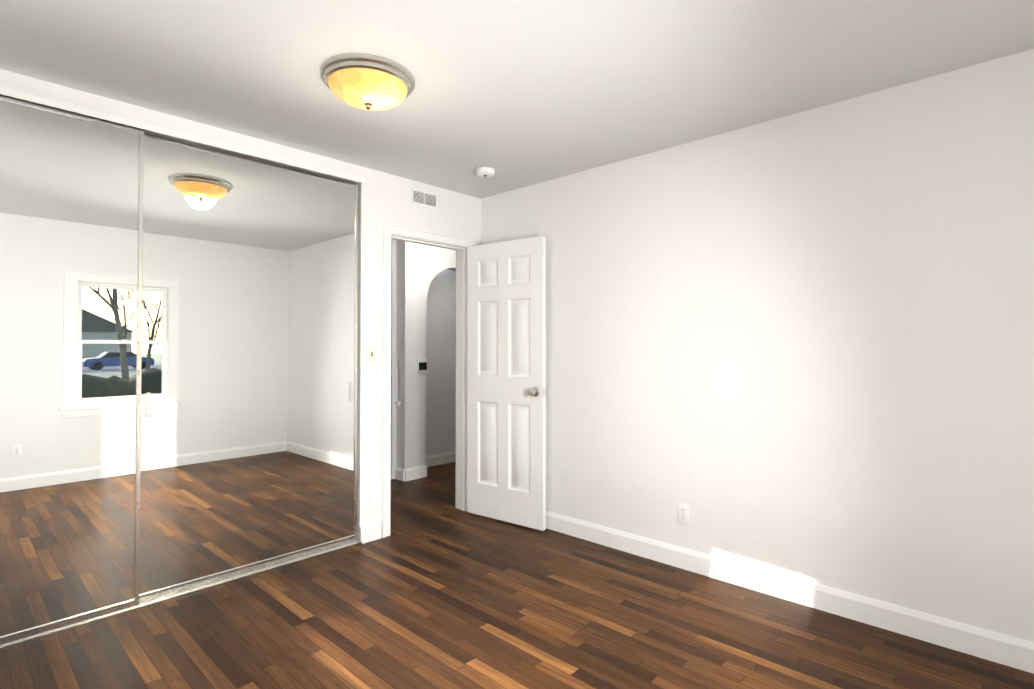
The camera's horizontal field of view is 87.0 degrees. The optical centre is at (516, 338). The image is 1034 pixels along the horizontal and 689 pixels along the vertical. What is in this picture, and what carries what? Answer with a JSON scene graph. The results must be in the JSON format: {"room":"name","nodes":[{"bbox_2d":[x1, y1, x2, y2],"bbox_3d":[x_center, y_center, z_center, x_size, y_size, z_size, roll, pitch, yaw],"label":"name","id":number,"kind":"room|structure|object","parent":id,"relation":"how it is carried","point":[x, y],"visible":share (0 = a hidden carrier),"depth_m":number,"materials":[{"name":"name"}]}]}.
{"room":"empty bedroom","nodes":[
{"label":"empty bedroom","id":0,"kind":"room"},
{"bbox_2d":[0,69,480,541],"bbox_3d":[-1.601,0.094,3.004,0.140,2.440,3.980,-1,-1,43],"label":"wall","id":1,"kind":"structure","parent":0,"point":[384,197],"depth_m":3.57,"materials":[{"name":"paint"}]},
{"bbox_2d":[0,94,143,645],"bbox_3d":[-2.249,0.123,2.203,0.024,2.313,1.230,-1,-1,43],"label":"mirror","id":2,"kind":"object","parent":1,"relation":"attached to","point":[71,230],"visible":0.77,"depth_m":2.45,"materials":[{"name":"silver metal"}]},
{"bbox_2d":[0,86,363,651],"bbox_3d":[-1.854,0.131,2.648,0.094,2.355,2.435,-1,-1,43],"label":"track rail","id":3,"kind":"object","parent":1,"relation":"attached to","point":[163,599],"visible":0.73,"depth_m":2.76,"materials":[{"name":"silver metal"}]},
{"bbox_2d":[139,131,358,601],"bbox_3d":[-1.460,0.137,3.095,0.024,2.313,1.227,-1,-1,43],"label":"mirror","id":4,"kind":"object","parent":1,"relation":"attached to","point":[249,402],"visible":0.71,"depth_m":3.02,"materials":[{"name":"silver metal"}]},
{"bbox_2d":[367,345,375,362],"bbox_3d":[-0.951,0.103,3.580,0.018,0.115,0.070,-1,-1,43],"label":"switch plate","id":5,"kind":"object","parent":1,"relation":"attached to","point":[371,353],"visible":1,"depth_m":3.58,"materials":[{"name":"beige plastic"}]},
{"bbox_2d":[411,187,437,208],"bbox_3d":[-0.663,-1.002,3.910,0.008,0.110,0.230,-1,-1,43],"label":"air vent","id":6,"kind":"object","parent":1,"relation":"in","point":[424,198],"visible":1,"depth_m":3.90,"materials":[{"name":"white plastic"}]},
{"bbox_2d":[381,223,476,537],"bbox_3d":[-0.667,0.282,3.994,0.188,2.095,0.835,-1,-1,43],"label":"door frame","id":7,"kind":"structure","parent":1,"relation":"attached to","point":[459,245],"depth_m":3.97,"materials":[{"name":"paint"}]},
{"bbox_2d":[467,236,545,530],"bbox_3d":[-0.074,0.308,3.983,0.712,2.018,0.166,-1,-1,43],"label":"door","id":8,"kind":"structure","parent":7,"relation":"attached to","point":[506,381],"depth_m":3.92,"materials":[{"name":"paint"}]},
{"bbox_2d":[396,240,420,468],"bbox_3d":[-1.963,0.142,6.130,2.650,2.440,0.180,-1,-1,43],"label":"wall","id":9,"kind":"structure","parent":0,"point":[408,345],"depth_m":5.21,"materials":[{"name":"paint"}]},
{"bbox_2d":[394,401,400,405],"bbox_3d":[-1.248,0.629,5.371,0.440,0.044,0.115,-1,-1,43],"label":"niche shelf","id":10,"kind":"object","parent":9,"relation":"attached to","point":[397,403],"visible":0.29,"depth_m":5.21,"materials":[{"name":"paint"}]},
{"bbox_2d":[391,239,455,479],"bbox_3d":[-0.825,0.137,5.815,0.280,2.440,1.380,-1,-1,43],"label":"wall","id":11,"kind":"structure","parent":0,"point":[441,369],"depth_m":5.87,"materials":[{"name":"paint"}]},
{"bbox_2d":[395,467,407,480],"bbox_3d":[-2.019,1.303,6.040,2.666,0.115,0.030,-1,-1,43],"label":"baseboard","id":12,"kind":"structure","parent":11,"relation":"attached to","point":[401,474],"depth_m":5.15,"materials":[{"name":"paint"}]},
{"bbox_2d":[408,451,455,471],"bbox_3d":[-0.862,1.300,5.833,0.016,0.115,1.220,-1,-1,43],"label":"baseboard","id":13,"kind":"structure","parent":11,"relation":"attached to","point":[448,457],"depth_m":5.83,"materials":[{"name":"paint"}]},
{"bbox_2d":[420,244,455,465],"bbox_3d":[-0.257,0.142,6.112,0.140,2.440,2.130,-1,-1,43],"label":"wall","id":14,"kind":"structure","parent":0,"point":[435,261],"depth_m":5.33,"materials":[{"name":"paint"}]},
{"bbox_2d":[417,359,426,370],"bbox_3d":[-0.919,0.259,5.284,0.026,0.120,0.110,-1,-1,43],"label":"thermostat","id":15,"kind":"object","parent":14,"relation":"attached to","point":[421,364],"visible":1,"depth_m":5.27,"materials":[{"name":"black plastic"}]},
{"bbox_2d":[0,462,1033,688],"bbox_3d":[-0.869,1.403,3.916,7.450,0.150,6.340,-1,-1,43],"label":"floor","id":16,"kind":"structure","parent":0,"point":[436,589],"depth_m":2.42,"materials":[{"name":"brown wood"}]},
{"bbox_2d":[0,0,1033,198],"bbox_3d":[-0.869,-1.186,3.955,7.450,0.150,6.340,-1,-1,43],"label":"ceiling","id":17,"kind":"structure","parent":0,"point":[515,94],"depth_m":2.26,"materials":[{"name":"paint"}]},
{"bbox_2d":[320,53,414,110],"bbox_3d":[-0.647,-1.063,2.372,0.400,0.144,0.400,-1,-1,43],"label":"flush-mount light fixture","id":18,"kind":"object","parent":17,"relation":"attached to","point":[363,81],"visible":1,"depth_m":2.27,"materials":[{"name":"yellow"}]},
{"bbox_2d":[476,167,494,176],"bbox_3d":[-0.211,-1.097,3.624,0.128,0.038,0.128,-1,-1,43],"label":"smoke detector","id":19,"kind":"object","parent":17,"relation":"attached to","point":[485,172],"visible":1,"depth_m":3.58,"materials":[{"name":"white plastic"}]},
{"bbox_2d":[481,49,1033,641],"bbox_3d":[1.059,0.096,3.139,3.550,2.440,0.140,-1,-1,43],"label":"wall","id":20,"kind":"structure","parent":0,"point":[799,345],"depth_m":2.65,"materials":[{"name":"paint"}]},
{"bbox_2d":[678,503,688,524],"bbox_3d":[0.953,1.006,3.122,0.070,0.115,0.009,-1,-1,43],"label":"outlet","id":21,"kind":"object","parent":20,"relation":"attached to","point":[683,513],"visible":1,"depth_m":3.12,"materials":[{"name":"white plastic"}]},
{"bbox_2d":[546,511,1033,673],"bbox_3d":[0.935,1.259,3.114,3.380,0.115,0.040,-1,-1,43],"label":"baseboard","id":22,"kind":"structure","parent":20,"relation":"attached to","point":[1008,650],"depth_m":2.62,"materials":[{"name":"paint"}]}
]}

